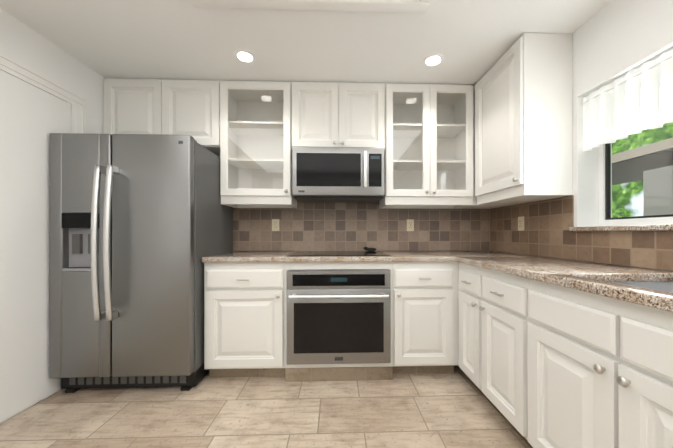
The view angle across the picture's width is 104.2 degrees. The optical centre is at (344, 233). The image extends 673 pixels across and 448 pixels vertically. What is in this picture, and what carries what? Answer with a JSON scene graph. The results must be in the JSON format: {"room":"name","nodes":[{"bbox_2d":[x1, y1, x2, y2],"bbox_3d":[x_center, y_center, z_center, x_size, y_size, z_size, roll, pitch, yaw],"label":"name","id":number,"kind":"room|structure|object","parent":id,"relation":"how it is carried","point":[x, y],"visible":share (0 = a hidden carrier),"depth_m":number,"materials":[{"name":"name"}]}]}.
{"room":"kitchen","nodes":[
{"label":"kitchen","id":0,"kind":"room"},
{"bbox_2d":[0,8,104,423],"bbox_3d":[-1.994,-0.102,0.177,0.150,2.370,4.600,0,0,-2],"label":"wall","id":1,"kind":"structure","parent":0,"point":[20,41],"depth_m":1.77,"materials":[{"name":"white paint"}]},
{"bbox_2d":[0,70,70,422],"bbox_3d":[-1.952,0.072,1.418,0.009,2.000,0.914,0,0,-2],"label":"door","id":2,"kind":"structure","parent":1,"relation":"in","point":[32,117],"depth_m":1.60,"materials":[{"name":"white paint"}]},
{"bbox_2d":[0,51,85,133],"bbox_3d":[-1.944,0.029,1.419,0.025,2.110,1.110,0,0,-2],"label":"door frame","id":3,"kind":"structure","parent":1,"relation":"attached to","point":[10,65],"depth_m":1.74,"materials":[{"name":"white paint"}]},
{"bbox_2d":[0,365,530,447],"bbox_3d":[-0.155,1.108,0.232,3.930,0.050,5.000,0,0,-2],"label":"floor","id":4,"kind":"structure","parent":0,"point":[456,409],"depth_m":1.54,"materials":[{"name":"tile"}]},
{"bbox_2d":[49,133,232,392],"bbox_3d":[-1.493,0.212,2.047,0.910,1.745,0.812,0,0,-2],"label":"refrigerator","id":5,"kind":"object","parent":4,"relation":"on","point":[140,226],"visible":0.96,"depth_m":1.73,"materials":[{"name":"grey metal"}]},
{"bbox_2d":[204,262,287,376],"bbox_3d":[-0.724,0.648,2.198,0.603,0.876,0.630,0,0,-2],"label":"base cabinet","id":6,"kind":"object","parent":4,"relation":"on","point":[245,303],"depth_m":1.89,"materials":[{"name":"white paint"}]},
{"bbox_2d":[285,366,392,381],"bbox_3d":[-0.040,1.036,1.958,0.790,0.097,0.067,0,0,-2],"label":"plinth","id":7,"kind":"object","parent":4,"relation":"on","point":[337,374],"visible":0.75,"depth_m":1.93,"materials":[{"name":"wood"}]},
{"bbox_2d":[288,262,403,373],"bbox_3d":[-0.051,0.648,2.219,0.932,0.876,0.630,0,0,-2],"label":"base cabinet","id":8,"kind":"object","parent":4,"relation":"on","point":[397,268],"depth_m":1.92,"materials":[{"name":"white paint"}]},
{"bbox_2d":[287,269,390,364],"bbox_3d":[-0.049,0.608,2.146,0.758,0.678,0.641,0,0,-2],"label":"built-in oven","id":9,"kind":"object","parent":8,"relation":"in","point":[338,316],"visible":0.98,"depth_m":1.89,"materials":[{"name":"grey metal"}]},
{"bbox_2d":[404,262,455,373],"bbox_3d":[0.585,0.648,2.239,0.528,0.876,0.630,0,0,-2],"label":"base cabinet","id":10,"kind":"object","parent":4,"relation":"on","point":[429,287],"depth_m":1.93,"materials":[{"name":"white paint"}]},
{"bbox_2d":[202,251,453,262],"bbox_3d":[-0.114,0.190,2.208,1.830,0.037,0.650,0,0,-2],"label":"countertop","id":11,"kind":"structure","parent":10,"relation":"on","point":[238,256],"depth_m":1.91,"materials":[{"name":"stone"}]},
{"bbox_2d":[287,251,389,255],"bbox_3d":[-0.051,0.168,2.207,0.770,0.006,0.510,0,0,-2],"label":"cooktop","id":12,"kind":"object","parent":11,"relation":"in","point":[337,253],"visible":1,"depth_m":2.14,"materials":[{"name":"black glass"}]},
{"bbox_2d":[364,247,375,250],"bbox_3d":[0.237,0.143,2.431,0.122,0.044,0.058,0,0,-2],"label":"small dark object","id":13,"kind":"object","parent":12,"relation":"on","point":[369,249],"visible":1,"depth_m":2.41,"materials":[{"name":"black"}]},
{"bbox_2d":[456,262,471,381],"bbox_3d":[1.146,0.647,1.762,0.629,0.876,0.422,0,0,-2],"label":"base cabinet","id":14,"kind":"object","parent":4,"relation":"on","point":[463,271],"depth_m":1.83,"materials":[{"name":"white paint"}]},
{"bbox_2d":[472,266,507,421],"bbox_3d":[1.156,0.647,1.431,0.629,0.876,0.531,0,0,-2],"label":"base cabinet","id":15,"kind":"object","parent":4,"relation":"on","point":[489,287],"depth_m":1.52,"materials":[{"name":"white paint"}]},
{"bbox_2d":[508,274,672,447],"bbox_3d":[1.175,0.646,0.838,0.629,0.876,0.945,0,0,-2],"label":"base cabinet","id":16,"kind":"object","parent":4,"relation":"on","point":[540,364],"depth_m":0.94,"materials":[{"name":"white paint"}]},
{"bbox_2d":[446,251,672,311],"bbox_3d":[1.157,0.188,1.193,0.644,0.037,2.758,0,0,-2],"label":"countertop","id":17,"kind":"structure","parent":16,"relation":"on","point":[594,278],"depth_m":1.13,"materials":[{"name":"stone"}]},
{"bbox_2d":[613,282,672,292],"bbox_3d":[1.172,0.295,0.799,0.527,0.176,0.674,0,0,-2],"label":"sink","id":18,"kind":"object","parent":17,"relation":"in","point":[664,286],"visible":0.08,"depth_m":1.12,"materials":[{"name":"silver metal"}]},
{"bbox_2d":[0,0,611,85],"bbox_3d":[-0.155,-1.337,0.235,3.930,0.100,5.000,0,0,-2],"label":"ceiling","id":19,"kind":"structure","parent":0,"point":[472,42],"depth_m":1.71,"materials":[{"name":"white paint"}]},
{"bbox_2d":[234,49,255,63],"bbox_3d":[-0.721,-1.281,1.898,0.150,0.007,0.150,0,0,-2],"label":"recessed light","id":20,"kind":"object","parent":19,"relation":"in","point":[244,56],"visible":1,"depth_m":1.89,"materials":[{"name":"white"}]},
{"bbox_2d":[191,0,430,13],"bbox_3d":[-0.165,-1.266,0.877,1.290,0.039,1.185,0,0,-2],"label":"ceiling light","id":21,"kind":"object","parent":19,"relation":"attached to","point":[402,6],"depth_m":1.43,"materials":[{"name":"white paint"}]},
{"bbox_2d":[423,53,443,66],"bbox_3d":[0.658,-1.281,1.941,0.150,0.007,0.150,0,0,-2],"label":"recessed light","id":22,"kind":"object","parent":19,"relation":"in","point":[434,60],"visible":1,"depth_m":1.93,"materials":[{"name":"white"}]},
{"bbox_2d":[233,204,453,251],"bbox_3d":[-0.228,-0.099,2.607,3.930,2.370,0.150,0,0,-2],"label":"wall","id":23,"kind":"structure","parent":0,"point":[386,206],"depth_m":2.56,"materials":[{"name":"white paint"}]},
{"bbox_2d":[292,146,383,202],"bbox_3d":[-0.054,-0.505,2.312,0.756,0.411,0.427,0,0,-2],"label":"microwave","id":24,"kind":"object","parent":23,"relation":"attached to","point":[337,174],"visible":1,"depth_m":2.14,"materials":[{"name":"grey metal"}]},
{"bbox_2d":[233,201,489,250],"bbox_3d":[0.153,-0.077,2.538,2.548,0.495,0.009,0,0,-2],"label":"backsplash","id":25,"kind":"structure","parent":23,"relation":"attached to","point":[331,226],"depth_m":2.53,"materials":[{"name":"brown tile"}]},
{"bbox_2d":[272,219,278,230],"bbox_3d":[-0.660,-0.079,2.504,0.070,0.114,0.008,0,0,-2],"label":"electrical outlet","id":26,"kind":"object","parent":25,"relation":"attached to","point":[275,224],"visible":1,"depth_m":2.50,"materials":[{"name":"beige plastic"}]},
{"bbox_2d":[407,219,413,230],"bbox_3d":[0.639,-0.079,2.544,0.070,0.114,0.008,0,0,-2],"label":"electrical outlet","id":27,"kind":"object","parent":25,"relation":"attached to","point":[410,224],"visible":1,"depth_m":2.54,"materials":[{"name":"beige plastic"}]},
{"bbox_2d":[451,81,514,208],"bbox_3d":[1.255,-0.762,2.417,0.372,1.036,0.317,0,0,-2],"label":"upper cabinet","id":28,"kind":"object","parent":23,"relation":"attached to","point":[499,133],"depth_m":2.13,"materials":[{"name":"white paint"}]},
{"bbox_2d":[491,0,672,270],"bbox_3d":[1.609,-0.102,0.288,0.200,2.370,4.600,0,0,-2],"label":"wall","id":29,"kind":"structure","parent":0,"point":[612,40],"depth_m":1.49,"materials":[{"name":"white paint"}]},
{"bbox_2d":[490,195,672,270],"bbox_3d":[1.476,-0.038,1.199,0.009,0.413,2.750,0,0,-2],"label":"backsplash","id":30,"kind":"structure","parent":29,"relation":"attached to","point":[547,224],"depth_m":1.72,"materials":[{"name":"brown tile"}]},
{"bbox_2d":[518,216,523,230],"bbox_3d":[1.438,-0.080,2.133,0.008,0.114,0.070,0,0,-2],"label":"electrical outlet","id":31,"kind":"object","parent":30,"relation":"attached to","point":[520,223],"visible":1,"depth_m":2.13,"materials":[{"name":"beige plastic"}]},
{"bbox_2d":[568,224,672,230],"bbox_3d":[1.536,-0.028,1.043,0.169,0.026,1.275,0,0,-2],"label":"window sill","id":32,"kind":"structure","parent":29,"relation":"attached to","point":[636,227],"depth_m":1.34,"materials":[{"name":"stone"}]},
{"bbox_2d":[581,49,672,150],"bbox_3d":[1.515,-0.684,1.044,0.075,0.335,1.209,0,0,-2],"label":"curtain valance","id":33,"kind":"object","parent":29,"relation":"attached to","point":[637,100],"visible":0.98,"depth_m":1.36,"materials":[{"name":"white fabric"}]},
{"bbox_2d":[598,123,672,225],"bbox_3d":[1.648,-0.451,1.047,0.055,0.817,1.211,0,0,-2],"label":"window unit","id":34,"kind":"structure","parent":29,"relation":"in","point":[605,178],"depth_m":1.60,"materials":[{"name":"white plastic"}]},
{"label":"outside","id":35,"kind":"structure","parent":0,"visible":0},
{"bbox_2d":[612,122,672,217],"bbox_3d":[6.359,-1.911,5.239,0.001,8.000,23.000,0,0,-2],"label":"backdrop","id":36,"kind":"structure","parent":35,"point":[633,144],"depth_m":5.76,"materials":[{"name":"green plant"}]},
{"bbox_2d":[612,138,672,215],"bbox_3d":[3.398,0.376,8.146,1.340,2.435,17.000,0,0,-2],"label":"neighbouring house","id":37,"kind":"structure","parent":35,"point":[627,161],"depth_m":2.96,"materials":[{"name":"grey stone"}]}
]}

